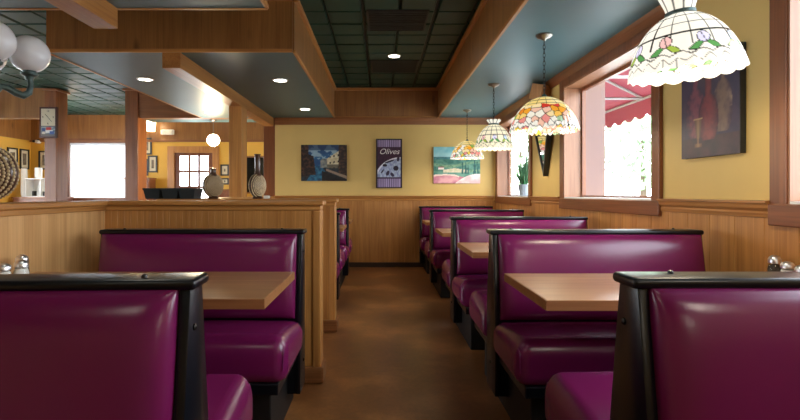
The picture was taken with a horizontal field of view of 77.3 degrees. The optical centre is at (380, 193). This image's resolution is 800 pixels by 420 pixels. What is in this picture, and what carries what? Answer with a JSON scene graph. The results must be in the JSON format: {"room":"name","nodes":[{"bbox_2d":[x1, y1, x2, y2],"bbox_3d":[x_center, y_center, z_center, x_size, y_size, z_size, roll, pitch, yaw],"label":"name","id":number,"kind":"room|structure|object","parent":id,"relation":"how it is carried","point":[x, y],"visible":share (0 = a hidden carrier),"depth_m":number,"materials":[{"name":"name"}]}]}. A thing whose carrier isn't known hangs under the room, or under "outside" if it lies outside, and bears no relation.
{"room":"restaurant","nodes":[
{"label":"restaurant","id":0,"kind":"room"},
{"bbox_2d":[0,119,30,202],"bbox_3d":[-7.565,-0.255,3.825,0.170,2.850,14.050,0,0,0],"label":"wall","id":1,"kind":"structure","parent":0,"point":[11,128],"depth_m":10.29,"materials":[{"name":"yellow paint"}]},
{"bbox_2d":[7,147,17,161],"bbox_3d":[-7.487,-0.720,10.160,0.025,0.420,0.280,0,0,0],"label":"framed print","id":2,"kind":"object","parent":1,"relation":"attached to","point":[14,151],"visible":0.46,"depth_m":10.21,"materials":[{"name":"black"}]},
{"bbox_2d":[19,149,28,169],"bbox_3d":[-7.487,-0.720,10.500,0.025,0.420,0.260,0,0,0],"label":"framed print","id":3,"kind":"object","parent":1,"relation":"attached to","point":[23,153],"visible":0.96,"depth_m":10.47,"materials":[{"name":"black"}]},
{"bbox_2d":[23,153,25,164],"bbox_3d":[-7.487,-0.720,10.500,0.003,0.240,0.110,0,0,0],"label":"print","id":4,"kind":"object","parent":3,"relation":"attached to","point":[24,154],"depth_m":10.50},
{"bbox_2d":[0,88,44,118],"bbox_3d":[-6.425,-1.442,8.050,2.150,0.475,0.160,0,0,0],"label":"wall","id":5,"kind":"structure","parent":0,"point":[11,107],"depth_m":7.97,"materials":[{"name":"brown wood"}]},
{"bbox_2d":[39,107,58,137],"bbox_3d":[-5.262,-1.125,7.922,0.280,0.490,0.055,0,0,0],"label":"wall clock","id":6,"kind":"object","parent":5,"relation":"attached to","point":[48,116],"visible":1,"depth_m":7.90,"materials":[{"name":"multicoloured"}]},
{"bbox_2d":[42,88,69,200],"bbox_3d":[-5.258,-0.255,8.095,0.245,2.850,0.350,0,0,0],"label":"column","id":7,"kind":"structure","parent":5,"relation":"attached to","point":[55,148],"depth_m":7.98,"materials":[{"name":"brown wood"}]},
{"bbox_2d":[0,0,264,7],"bbox_3d":[-3.126,-1.448,0.025,4.748,0.485,6.450,0,0,0],"label":"ceiling","id":8,"kind":"structure","parent":0,"point":[3,3],"depth_m":3.19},
{"bbox_2d":[0,22,50,98],"bbox_3d":[-2.275,-0.840,2.900,0.513,0.730,0.513,0,0,0],"label":"globe chandelier","id":9,"kind":"object","parent":8,"relation":"hanging from","point":[31,55],"visible":1,"depth_m":2.96,"materials":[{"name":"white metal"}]},
{"bbox_2d":[45,0,117,28],"bbox_3d":[-1.788,-1.137,0.025,0.156,0.134,6.450,0,0,0],"label":"beam","id":10,"kind":"structure","parent":8,"relation":"attached to","point":[98,14],"depth_m":3.03,"materials":[{"name":"brown wood"}]},
{"bbox_2d":[0,0,267,9],"bbox_3d":[-3.120,-1.440,3.273,4.760,0.483,0.047,0,0,0],"label":"fascia","id":11,"kind":"object","parent":8,"relation":"attached to","point":[267,0],"visible":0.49,"depth_m":3.26,"materials":[{"name":"brown wood"}]},
{"bbox_2d":[260,0,268,8],"bbox_3d":[-0.729,-1.440,0.025,0.047,0.483,6.450,0,0,0],"label":"fascia","id":12,"kind":"object","parent":8,"relation":"attached to","point":[264,2],"visible":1,"depth_m":3.18,"materials":[{"name":"brown wood"}]},
{"bbox_2d":[0,196,274,273],"bbox_3d":[-1.790,0.608,2.385,0.220,1.125,11.230,0,0,0],"label":"wall","id":13,"kind":"structure","parent":0,"point":[55,236],"depth_m":2.61,"materials":[{"name":"brown wood"}]},
{"bbox_2d":[0,147,19,198],"bbox_3d":[-1.829,-0.119,2.330,0.259,0.329,0.128,0,0,-6],"label":"vase","id":14,"kind":"object","parent":13,"relation":"on","point":[9,168],"visible":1,"depth_m":2.32,"materials":[{"name":"brown"}]},
{"bbox_2d":[142,188,162,198],"bbox_3d":[-1.930,0.000,4.300,0.146,0.090,0.206,0,0,0],"label":"tub","id":15,"kind":"object","parent":13,"relation":"on","point":[150,193],"visible":0.7,"depth_m":4.21,"materials":[{"name":"black plastic"}]},
{"bbox_2d":[160,188,179,198],"bbox_3d":[-1.780,0.000,4.300,0.146,0.090,0.206,0,0,0],"label":"tub","id":16,"kind":"object","parent":13,"relation":"on","point":[167,193],"visible":0.7,"depth_m":4.21,"materials":[{"name":"black plastic"}]},
{"bbox_2d":[178,188,202,198],"bbox_3d":[-1.635,0.000,4.300,0.146,0.090,0.206,0,0,0],"label":"tub","id":17,"kind":"object","parent":13,"relation":"on","point":[185,193],"visible":0.91,"depth_m":4.21,"materials":[{"name":"black plastic"}]},
{"bbox_2d":[229,106,246,196],"bbox_3d":[-1.788,-0.512,6.255,0.156,1.115,0.250,0,0,0],"label":"column","id":18,"kind":"structure","parent":13,"relation":"on","point":[237,114],"depth_m":6.13,"materials":[{"name":"brown wood"}]},
{"bbox_2d":[264,119,274,195],"bbox_3d":[-1.780,-0.580,8.044,0.180,1.250,0.152,0,0,0],"label":"trim","id":19,"kind":"structure","parent":13,"relation":"on","point":[269,131],"depth_m":7.97,"materials":[{"name":"brown wood"}]},
{"bbox_2d":[31,115,263,196],"bbox_3d":[-2.730,-0.255,10.765,9.540,2.850,0.170,0,0,0],"label":"wall","id":20,"kind":"structure","parent":0,"point":[78,126],"depth_m":10.68,"materials":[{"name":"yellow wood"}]},
{"bbox_2d":[38,151,44,169],"bbox_3d":[-7.180,-0.710,10.687,0.270,0.400,0.025,0,0,0],"label":"framed print","id":21,"kind":"object","parent":20,"relation":"attached to","point":[41,154],"visible":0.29,"depth_m":10.69,"materials":[{"name":"black wood"}]},
{"bbox_2d":[67,139,124,200],"bbox_3d":[-6.060,-0.495,10.735,1.380,1.350,0.130,0,0,0],"label":"window","id":22,"kind":"structure","parent":20,"relation":"in","point":[97,169],"depth_m":10.71,"materials":[{"name":"white glass"}]},
{"bbox_2d":[29,140,263,141],"bbox_3d":[-2.830,-1.125,10.680,9.340,0.050,0.040,0,0,0],"label":"trim","id":23,"kind":"structure","parent":20,"relation":"attached to","point":[29,140],"depth_m":10.66,"materials":[{"name":"brown wood"}]},
{"bbox_2d":[147,138,151,154],"bbox_3d":[-5.050,-1.010,10.687,0.300,0.360,0.025,0,0,0],"label":"framed print","id":24,"kind":"object","parent":20,"relation":"attached to","point":[149,144],"visible":0.4,"depth_m":10.68,"materials":[{"name":"black"}]},
{"bbox_2d":[147,121,155,131],"bbox_3d":[-4.860,-1.430,10.559,0.220,0.240,0.240,0,0,0],"label":"wall sconce","id":25,"kind":"object","parent":20,"relation":"attached to","point":[151,126],"visible":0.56,"depth_m":10.47,"materials":[{"name":"white glass"}]},
{"bbox_2d":[148,156,157,171],"bbox_3d":[-4.880,-0.630,10.687,0.200,0.360,0.025,0,0,0],"label":"framed print","id":26,"kind":"object","parent":20,"relation":"attached to","point":[152,160],"visible":1,"depth_m":10.69,"materials":[{"name":"black"}]},
{"bbox_2d":[161,129,173,134],"bbox_3d":[-4.545,-1.305,10.637,0.270,0.110,0.084,0,0,0],"label":"emergency light","id":27,"kind":"object","parent":20,"relation":"attached to","point":[163,131],"visible":1,"depth_m":10.61,"materials":[{"name":"white plastic"}]},
{"bbox_2d":[167,146,218,196],"bbox_3d":[-4.010,0.080,10.730,1.100,2.180,0.140,0,0,0],"label":"door","id":28,"kind":"structure","parent":20,"relation":"in","point":[173,172],"depth_m":10.67,"materials":[{"name":"brown wood"}]},
{"bbox_2d":[220,164,228,175],"bbox_3d":[-3.340,-0.500,10.687,0.180,0.240,0.025,0,0,0],"label":"framed print","id":29,"kind":"object","parent":20,"relation":"attached to","point":[224,168],"visible":0.93,"depth_m":10.68,"materials":[{"name":"black"}]},
{"bbox_2d":[222,178,228,184],"bbox_3d":[-3.340,-0.260,10.687,0.180,0.140,0.025,0,0,0],"label":"framed print","id":30,"kind":"object","parent":20,"relation":"attached to","point":[225,180],"visible":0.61,"depth_m":10.68,"materials":[{"name":"black"}]},
{"bbox_2d":[247,156,263,193],"bbox_3d":[-2.650,-0.400,10.684,0.660,0.800,0.030,0,0,0],"label":"board","id":31,"kind":"object","parent":20,"relation":"attached to","point":[250,159],"visible":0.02,"depth_m":10.68,"materials":[{"name":"black glass"}]},
{"bbox_2d":[51,53,332,117],"bbox_3d":[-1.796,-1.448,6.115,2.088,0.485,3.710,0,0,0],"label":"ceiling","id":32,"kind":"structure","parent":0,"point":[251,75],"depth_m":5.29,"materials":[{"name":"paint"}]},
{"bbox_2d":[136,77,153,80],"bbox_3d":[-2.480,-1.202,5.260,0.170,0.014,0.170,0,0,0],"label":"recessed light","id":33,"kind":"object","parent":32,"relation":"in","point":[138,78],"visible":1,"depth_m":5.25,"materials":[{"name":"white"}]},
{"bbox_2d":[47,0,292,52],"bbox_3d":[-1.796,-1.440,4.237,2.088,0.483,0.047,0,0,0],"label":"ceiling beam","id":34,"kind":"structure","parent":32,"relation":"attached to","point":[270,30],"depth_m":4.25,"materials":[{"name":"brown wood"}]},
{"bbox_2d":[162,53,273,125],"bbox_3d":[-1.788,-1.137,6.115,0.156,0.134,3.709,0,0,0],"label":"beam","id":35,"kind":"structure","parent":32,"relation":"attached to","point":[178,64],"depth_m":5.05,"materials":[{"name":"brown wood"}]},
{"bbox_2d":[272,78,287,81],"bbox_3d":[-1.070,-1.202,5.310,0.170,0.014,0.170,0,0,0],"label":"recessed light","id":36,"kind":"object","parent":32,"relation":"in","point":[274,79],"visible":1,"depth_m":5.30,"materials":[{"name":"white"}]},
{"bbox_2d":[144,119,255,121],"bbox_3d":[-2.775,-1.448,8.290,2.170,0.485,0.320,0,0,0],"label":"ceiling","id":37,"kind":"structure","parent":0,"point":[150,120],"depth_m":8.25,"materials":[{"name":"white paint"}]},
{"bbox_2d":[207,119,219,145],"bbox_3d":[-2.750,-0.990,8.200,0.200,0.430,0.200,0,0,0],"label":"globe pendant","id":38,"kind":"object","parent":37,"relation":"hanging from","point":[213,139],"visible":1,"depth_m":8.14,"materials":[{"name":"white glass"}]},
{"bbox_2d":[87,200,325,382],"bbox_3d":[-1.127,0.608,3.160,1.545,1.125,0.180,0,0,0],"label":"wall","id":39,"kind":"structure","parent":0,"point":[307,214],"depth_m":3.10,"materials":[{"name":"brown wood"}]},
{"bbox_2d":[0,0,480,114],"bbox_3d":[-2.581,-1.740,3.834,10.238,0.120,14.468,0,0,0],"label":"ceiling","id":40,"kind":"structure","parent":0,"point":[345,42],"depth_m":5.79,"materials":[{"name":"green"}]},
{"bbox_2d":[387,54,400,57],"bbox_3d":[0.160,-1.677,6.100,0.170,0.014,0.170,0,0,0],"label":"recessed light","id":41,"kind":"object","parent":40,"relation":"in","point":[389,55],"visible":1,"depth_m":6.09,"materials":[{"name":"white"}]},
{"bbox_2d":[370,60,418,71],"bbox_3d":[0.170,-1.675,6.600,0.620,0.015,0.620,0,0,0],"label":"ceiling vent","id":42,"kind":"object","parent":40,"relation":"in","point":[375,65],"visible":1,"depth_m":6.52,"materials":[{"name":"black metal"}]},
{"bbox_2d":[366,10,429,30],"bbox_3d":[0.155,-1.675,4.860,0.580,0.015,0.580,0,0,0],"label":"ceiling vent","id":43,"kind":"object","parent":40,"relation":"in","point":[377,20],"visible":1,"depth_m":4.83,"materials":[{"name":"black metal"}]},
{"bbox_2d":[156,199,338,331],"bbox_3d":[-1.135,0.608,4.300,1.530,1.125,0.180,0,0,0],"label":"wall","id":44,"kind":"structure","parent":0,"point":[330,318],"depth_m":4.23,"materials":[{"name":"brown wood"}]},
{"bbox_2d":[202,168,223,198],"bbox_3d":[-1.440,-0.086,4.290,0.100,0.263,0.202,0,0,32],"label":"vase","id":45,"kind":"object","parent":44,"relation":"on","point":[212,185],"visible":1,"depth_m":4.25,"materials":[{"name":"brown ceramic"}]},
{"bbox_2d":[248,154,265,198],"bbox_3d":[-1.060,-0.146,4.290,0.100,0.383,0.202,0,0,24],"label":"vase","id":46,"kind":"object","parent":44,"relation":"on","point":[257,183],"visible":1,"depth_m":4.26,"materials":[{"name":"brown ceramic"}]},
{"bbox_2d":[139,92,495,261],"bbox_3d":[-1.015,-0.255,8.044,5.710,2.850,0.172,0,0,0],"label":"wall","id":47,"kind":"structure","parent":0,"point":[418,141],"depth_m":7.97,"materials":[{"name":"yellow paint"}]},
{"bbox_2d":[46,10,201,117],"bbox_3d":[-2.864,-1.440,6.115,0.047,0.483,3.710,0,0,0],"label":"trim","id":48,"kind":"structure","parent":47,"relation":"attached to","point":[46,10],"depth_m":5.12,"materials":[{"name":"brown wood"}]},
{"bbox_2d":[122,88,146,199],"bbox_3d":[-3.967,-0.255,8.100,0.265,2.850,0.360,0,0,0],"label":"column","id":49,"kind":"structure","parent":47,"relation":"attached to","point":[135,127],"depth_m":7.95,"materials":[{"name":"brown wood"}]},
{"bbox_2d":[293,0,336,117],"bbox_3d":[-0.729,-1.440,6.115,0.047,0.483,3.710,0,0,0],"label":"trim","id":50,"kind":"structure","parent":47,"relation":"attached to","point":[306,49],"depth_m":5.25,"materials":[{"name":"brown wood"}]},
{"bbox_2d":[301,145,346,180],"bbox_3d":[-0.905,-0.486,7.953,0.727,0.574,0.031,0,0,0],"label":"canvas painting","id":51,"kind":"object","parent":47,"relation":"attached to","point":[318,162],"visible":1,"depth_m":7.94,"materials":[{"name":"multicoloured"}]},
{"bbox_2d":[274,117,492,124],"bbox_3d":[0.075,-1.150,7.947,3.530,0.110,0.045,0,0,0],"label":"crown molding","id":52,"kind":"structure","parent":47,"relation":"attached to","point":[278,120],"depth_m":7.94,"materials":[{"name":"brown wood"}]},
{"bbox_2d":[335,87,437,116],"bbox_3d":[0.083,-1.440,7.947,1.646,0.483,0.047,0,0,0],"label":"trim","id":53,"kind":"structure","parent":47,"relation":"attached to","point":[349,102],"depth_m":7.96,"materials":[{"name":"brown wood"}]},
{"bbox_2d":[349,262,423,266],"bbox_3d":[0.065,1.133,7.949,3.510,0.075,0.018,0,0,0],"label":"baseboard","id":54,"kind":"structure","parent":47,"relation":"attached to","point":[351,264],"depth_m":7.94,"materials":[{"name":"brown"}]},
{"bbox_2d":[376,139,401,187],"bbox_3d":[0.128,-0.478,7.950,0.415,0.780,0.038,0,0,0],"label":"sign","id":55,"kind":"object","parent":47,"relation":"attached to","point":[388,151],"visible":1,"depth_m":7.93,"materials":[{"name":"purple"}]},
{"bbox_2d":[275,100,531,205],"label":"trim","id":56,"kind":"structure","parent":47,"relation":"in","point":[503,195],"depth_m":7.82,"materials":[{"name":"brown wood"}]},
{"bbox_2d":[516,154,527,195],"bbox_3d":[1.919,-0.250,6.721,0.190,0.570,0.329,0,0,0],"label":"potted plant","id":57,"kind":"object","parent":56,"relation":"on","point":[523,171],"visible":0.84,"depth_m":6.67,"materials":[{"name":"green plant"}]},
{"bbox_2d":[433,147,479,182],"bbox_3d":[1.205,-0.450,7.953,0.740,0.580,0.031,0,0,0],"label":"canvas painting","id":58,"kind":"object","parent":47,"relation":"attached to","point":[445,169],"visible":0.72,"depth_m":7.94},
{"bbox_2d":[436,0,528,117],"bbox_3d":[0.894,-1.440,2.385,0.047,0.483,11.170,0,0,0],"label":"trim","id":59,"kind":"structure","parent":47,"relation":"attached to","point":[491,19],"depth_m":4.74,"materials":[{"name":"brown wood"}]},
{"bbox_2d":[284,267,510,419],"bbox_3d":[-2.830,1.220,3.750,9.740,0.100,14.300,0,0,0],"label":"floor","id":60,"kind":"structure","parent":0,"point":[396,351],"depth_m":3.50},
{"bbox_2d":[11,197,73,201],"bbox_3d":[-6.950,0.620,10.279,0.940,1.100,0.541,0,0,0],"label":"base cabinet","id":61,"kind":"object","parent":60,"relation":"on","point":[15,199],"visible":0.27,"depth_m":10.05,"materials":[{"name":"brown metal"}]},
{"bbox_2d":[11,197,73,197],"bbox_3d":[-6.950,0.085,10.290,0.940,0.030,0.520,0,0,0],"label":"countertop","id":62,"kind":"structure","parent":61,"relation":"on","point":[11,197],"depth_m":10.03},
{"bbox_2d":[21,168,27,196],"bbox_3d":[-7.280,-0.220,10.200,0.120,0.580,0.120,0,0,0],"label":"cup stack","id":63,"kind":"object","parent":62,"relation":"on","point":[24,172],"visible":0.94,"depth_m":10.15,"materials":[{"name":"white"}]},
{"bbox_2d":[25,178,44,196],"bbox_3d":[-6.910,-0.120,10.250,0.600,0.380,0.260,0,0,0],"label":"shelf","id":64,"kind":"object","parent":62,"relation":"on","point":[31,184],"visible":0.49,"depth_m":10.23,"materials":[{"name":"white"}]},
{"bbox_2d":[34,167,42,177],"bbox_3d":[-7.020,-0.420,10.250,0.140,0.220,0.140,0,0,0],"label":"cup stack","id":65,"kind":"object","parent":64,"relation":"on","point":[38,172],"visible":0.92,"depth_m":10.20,"materials":[{"name":"white"}]},
{"bbox_2d":[0,272,252,419],"bbox_3d":[-0.983,0.679,1.173,1.124,0.981,1.210,0,0,-3],"label":"bench","id":66,"kind":"object","parent":60,"relation":"on","point":[75,346],"visible":1,"depth_m":1.09,"materials":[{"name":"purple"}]},
{"bbox_2d":[124,178,156,199],"bbox_3d":[-5.050,0.420,10.479,0.540,1.500,0.341,0,0,0],"label":"cabinet","id":67,"kind":"object","parent":60,"relation":"on","point":[151,182],"visible":0.16,"depth_m":10.46,"materials":[{"name":"brown wood"}]},
{"bbox_2d":[30,272,294,308],"bbox_3d":[-1.058,0.777,2.135,1.265,0.785,0.660,0,0,0],"label":"table","id":68,"kind":"object","parent":60,"relation":"on","point":[223,290],"visible":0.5,"depth_m":2.05,"materials":[{"name":"brown wood"}]},
{"bbox_2d":[0,263,10,273],"bbox_3d":[-1.600,0.340,2.120,0.062,0.090,0.062,0,0,0],"label":"salt shaker","id":69,"kind":"object","parent":68,"relation":"on","point":[4,267],"visible":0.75,"depth_m":2.11,"materials":[{"name":"silver glass"}]},
{"bbox_2d":[13,259,28,273],"bbox_3d":[-1.575,0.337,2.190,0.064,0.095,0.064,0,0,0],"label":"salt shaker","id":70,"kind":"object","parent":68,"relation":"on","point":[19,265],"visible":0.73,"depth_m":2.17,"materials":[{"name":"silver glass"}]},
{"bbox_2d":[15,254,29,269],"bbox_3d":[-1.630,0.331,2.270,0.060,0.108,0.060,0,0,0],"label":"pepper shaker","id":71,"kind":"object","parent":68,"relation":"on","point":[21,256],"visible":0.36,"depth_m":2.26,"materials":[{"name":"silver glass"}]},
{"bbox_2d":[98,228,306,419],"bbox_3d":[-0.972,0.679,2.513,1.124,0.981,0.695,0,0,0],"label":"bench","id":72,"kind":"object","parent":60,"relation":"on","point":[266,346],"visible":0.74,"depth_m":2.65,"materials":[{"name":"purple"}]},
{"bbox_2d":[218,189,228,196],"bbox_3d":[-3.220,0.540,10.429,0.400,1.260,0.341,0,0,0],"label":"cabinet","id":73,"kind":"object","parent":60,"relation":"on","point":[225,193],"visible":0.09,"depth_m":10.28,"materials":[{"name":"brown wood"}]},
{"bbox_2d":[337,212,344,299],"bbox_3d":[-0.972,0.679,5.140,1.124,0.981,1.210,0,0,0],"label":"bench","id":74,"kind":"object","parent":60,"relation":"on","point":[340,253],"visible":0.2,"depth_m":5.09,"materials":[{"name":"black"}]},
{"bbox_2d":[340,225,346,231],"bbox_3d":[-1.058,0.777,5.875,1.265,0.785,0.650,0,0,0],"label":"table","id":75,"kind":"object","parent":60,"relation":"on","point":[342,227],"visible":0.13,"depth_m":5.82,"materials":[{"name":"brown wood"}]},
{"bbox_2d":[337,208,351,287],"bbox_3d":[-0.972,0.679,6.620,1.124,0.981,1.210,0,0,0],"label":"bench","id":76,"kind":"object","parent":60,"relation":"on","point":[345,241],"visible":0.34,"depth_m":6.52,"materials":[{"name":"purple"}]},
{"bbox_2d":[422,220,429,224],"bbox_3d":[1.200,0.777,6.960,1.200,0.785,0.680,0,0,0],"label":"table","id":77,"kind":"object","parent":60,"relation":"on","point":[426,222],"visible":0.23,"depth_m":6.88,"materials":[{"name":"brown wood"}]},
{"bbox_2d":[435,228,450,236],"bbox_3d":[1.200,0.777,5.195,1.200,0.785,0.650,0,0,0],"label":"table","id":78,"kind":"object","parent":60,"relation":"on","point":[444,232],"visible":0.21,"depth_m":5.07,"materials":[{"name":"brown wood"}]},
{"bbox_2d":[419,206,492,273],"bbox_3d":[1.157,0.679,7.522,1.154,0.981,0.695,0,0,0],"label":"bench","id":79,"kind":"object","parent":60,"relation":"on","point":[424,214],"visible":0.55,"depth_m":7.69,"materials":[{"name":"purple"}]},
{"bbox_2d":[457,243,488,257],"bbox_3d":[1.200,0.777,3.600,1.200,0.785,0.660,0,0,0],"label":"table","id":80,"kind":"object","parent":60,"relation":"on","point":[475,250],"visible":0.22,"depth_m":3.50,"materials":[{"name":"brown wood"}]},
{"bbox_2d":[425,209,523,297],"bbox_3d":[1.157,0.679,6.100,1.154,0.981,1.210,0,0,0],"label":"bench","id":81,"kind":"object","parent":60,"relation":"on","point":[438,248],"visible":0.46,"depth_m":6.00,"materials":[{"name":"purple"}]},
{"bbox_2d":[442,216,587,349],"bbox_3d":[1.157,0.679,4.235,1.154,0.981,1.210,0,0,0],"label":"bench","id":82,"kind":"object","parent":60,"relation":"on","point":[462,274],"visible":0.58,"depth_m":4.13,"materials":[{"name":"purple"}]},
{"bbox_2d":[504,273,619,310],"bbox_3d":[1.198,0.777,2.105,1.205,0.785,0.620,0,0,0],"label":"table","id":83,"kind":"object","parent":60,"relation":"on","point":[550,291],"visible":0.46,"depth_m":2.00,"materials":[{"name":"brown wood"}]},
{"bbox_2d":[767,255,781,271],"bbox_3d":[1.768,0.331,2.245,0.060,0.108,0.060,0,0,0],"label":"pepper shaker","id":84,"kind":"object","parent":83,"relation":"on","point":[774,260],"visible":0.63,"depth_m":2.23,"materials":[{"name":"silver glass"}]},
{"bbox_2d":[780,261,795,271],"bbox_3d":[1.765,0.340,2.170,0.062,0.090,0.062,0,0,0],"label":"salt shaker","id":85,"kind":"object","parent":83,"relation":"on","point":[786,266],"visible":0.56,"depth_m":2.15,"materials":[{"name":"silver glass"}]},
{"bbox_2d":[794,265,799,271],"bbox_3d":[1.735,0.340,2.060,0.060,0.090,0.060,0,0,0],"label":"pepper shaker","id":86,"kind":"object","parent":83,"relation":"on","point":[796,268],"visible":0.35,"depth_m":2.06,"materials":[{"name":"silver glass"}]},
{"bbox_2d":[469,228,705,419],"bbox_3d":[1.157,0.679,2.735,1.154,0.981,1.210,0,0,0],"label":"bench","id":87,"kind":"object","parent":60,"relation":"on","point":[526,344],"visible":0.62,"depth_m":2.61,"materials":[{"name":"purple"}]},
{"bbox_2d":[545,270,799,419],"bbox_3d":[1.157,0.679,1.215,1.154,0.981,1.210,0,0,0],"label":"bench","id":88,"kind":"object","parent":60,"relation":"on","point":[689,345],"visible":1,"depth_m":1.12,"materials":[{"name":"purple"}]},
{"bbox_2d":[440,0,659,116],"bbox_3d":[1.379,-1.448,2.385,0.922,0.485,11.170,0,0,0],"label":"ceiling","id":89,"kind":"structure","parent":0,"point":[515,62],"depth_m":4.10,"materials":[{"name":"teal paint"}]},
{"bbox_2d":[450,109,483,159],"bbox_3d":[1.240,-0.851,7.200,0.482,0.708,0.482,0,0,-9],"label":"pendant lamp","id":90,"kind":"object","parent":89,"relation":"hanging from","point":[465,150],"visible":0.91,"depth_m":7.06,"materials":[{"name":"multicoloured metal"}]},
{"bbox_2d":[474,83,513,150],"bbox_3d":[1.240,-0.843,5.500,0.423,0.724,0.420,0,0,12],"label":"pendant lamp","id":91,"kind":"object","parent":89,"relation":"hanging from","point":[494,137],"visible":1,"depth_m":5.38,"materials":[{"name":"white glass"}]},
{"bbox_2d":[509,32,580,135],"bbox_3d":[1.240,-0.836,3.800,0.513,0.738,0.513,0,0,-5],"label":"pendant lamp","id":92,"kind":"object","parent":89,"relation":"hanging from","point":[545,115],"visible":1,"depth_m":3.66,"materials":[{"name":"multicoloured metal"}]},
{"bbox_2d":[627,0,749,86],"bbox_3d":[1.228,-0.833,2.020,0.423,0.744,0.418,0,0,-5],"label":"pendant lamp","id":93,"kind":"object","parent":89,"relation":"hanging from","point":[689,44],"visible":1,"depth_m":1.92,"materials":[{"name":"white glass"}]},
{"bbox_2d":[586,81,604,195],"bbox_3d":[2.145,-0.360,5.210,0.210,3.340,0.380,0,0,0],"label":"wall pier","id":94,"kind":"object","parent":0,"point":[595,96],"visible":0.18,"depth_m":5.02,"materials":[{"name":"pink paint"}]},
{"bbox_2d":[496,0,799,271],"bbox_3d":[1.934,-0.255,2.485,0.212,2.850,11.370,0,0,0],"label":"wall","id":95,"kind":"structure","parent":0,"point":[741,176],"depth_m":2.66,"materials":[{"name":"yellow paint"}]},
{"bbox_2d":[529,83,550,98],"bbox_3d":[1.742,-1.100,5.451,0.175,0.202,0.189,0,0,-38],"label":"wall speaker","id":96,"kind":"object","parent":95,"relation":"attached to","point":[536,91],"visible":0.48,"depth_m":5.39,"materials":[{"name":"brown wood"}]},
{"bbox_2d":[543,86,550,96],"bbox_3d":[1.786,-1.079,5.392,0.140,0.135,0.041,0,0,-38],"label":"grille","id":97,"kind":"object","parent":96,"relation":"attached to","point":[547,90],"depth_m":5.38,"materials":[{"name":"brown wood"}]},
{"bbox_2d":[535,134,551,176],"bbox_3d":[1.788,-0.588,5.500,0.103,0.802,0.480,0,0,0],"label":"wall mirror","id":98,"kind":"object","parent":95,"relation":"attached to","point":[543,142],"visible":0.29,"depth_m":5.46,"materials":[{"name":"black mirror"}]},
{"bbox_2d":[537,134,545,164],"bbox_3d":[1.777,-0.599,5.500,0.057,0.704,0.413,0,0,0],"label":"mirror glass","id":99,"kind":"object","parent":98,"relation":"attached to","point":[541,140],"depth_m":5.52,"materials":[{"name":"multicoloured mirror"}]},
{"bbox_2d":[494,5,664,119],"bbox_3d":[1.810,-1.167,2.357,0.060,0.075,11.115,0,0,0],"label":"crown molding","id":100,"kind":"structure","parent":95,"relation":"attached to","point":[657,14],"depth_m":4.06,"materials":[{"name":"brown wood"}]},
{"bbox_2d":[605,69,650,127],"bbox_3d":[2.650,-1.360,7.300,1.213,0.860,4.600,0,0,0],"label":"awning","id":101,"kind":"object","parent":95,"relation":"attached to","point":[623,102],"visible":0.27,"depth_m":6.33,"materials":[{"name":"red fabric"}]},
{"bbox_2d":[529,20,768,217],"bbox_3d":[1.910,-0.490,4.202,0.230,1.279,3.733,0,0,0],"label":"window","id":102,"kind":"structure","parent":95,"relation":"in","point":[572,90],"depth_m":3.99,"materials":[{"name":"brown wood"}]},
{"bbox_2d":[682,42,745,158],"bbox_3d":[1.822,-0.485,2.760,0.033,0.560,0.487,0,0,0],"label":"canvas painting","id":103,"kind":"object","parent":95,"relation":"attached to","point":[713,109],"visible":0.67,"depth_m":2.71,"materials":[{"name":"black"}]},
{"bbox_2d":[768,0,799,227],"bbox_3d":[1.915,-0.490,1.442,0.219,1.279,1.793,0,0,0],"label":"window","id":104,"kind":"structure","parent":95,"relation":"in","point":[784,15],"depth_m":2.25,"materials":[{"name":"brown wood"}]},
{"label":"outside","id":105,"kind":"structure","parent":0,"visible":0},
{"bbox_3d":[0.000,1.365,15.000,120.000,0.110,150.000,0,0,0],"label":"ground","id":106,"kind":"structure","parent":105,"visible":0},
{"bbox_2d":[511,133,527,185],"bbox_3d":[9.435,-1.950,34.030,5.821,6.529,6.068,0,0,0],"label":"tree","id":107,"kind":"object","parent":106,"relation":"on","point":[517,148],"visible":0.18,"depth_m":33.40,"materials":[{"name":"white plant"}]},
{"bbox_2d":[605,116,650,195],"bbox_3d":[11.502,-1.517,22.019,5.233,5.665,5.155,0,0,0],"label":"tree","id":108,"kind":"object","parent":106,"relation":"on","point":[639,153],"visible":0.42,"depth_m":21.63,"materials":[{"name":"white plant"}]},
{"bbox_2d":[612,115,650,177],"bbox_3d":[16.008,-2.043,27.031,6.375,6.715,6.490,0,0,0],"label":"tree","id":109,"kind":"object","parent":106,"relation":"on","point":[648,116],"visible":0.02,"depth_m":28.12,"materials":[{"name":"brown plant"}]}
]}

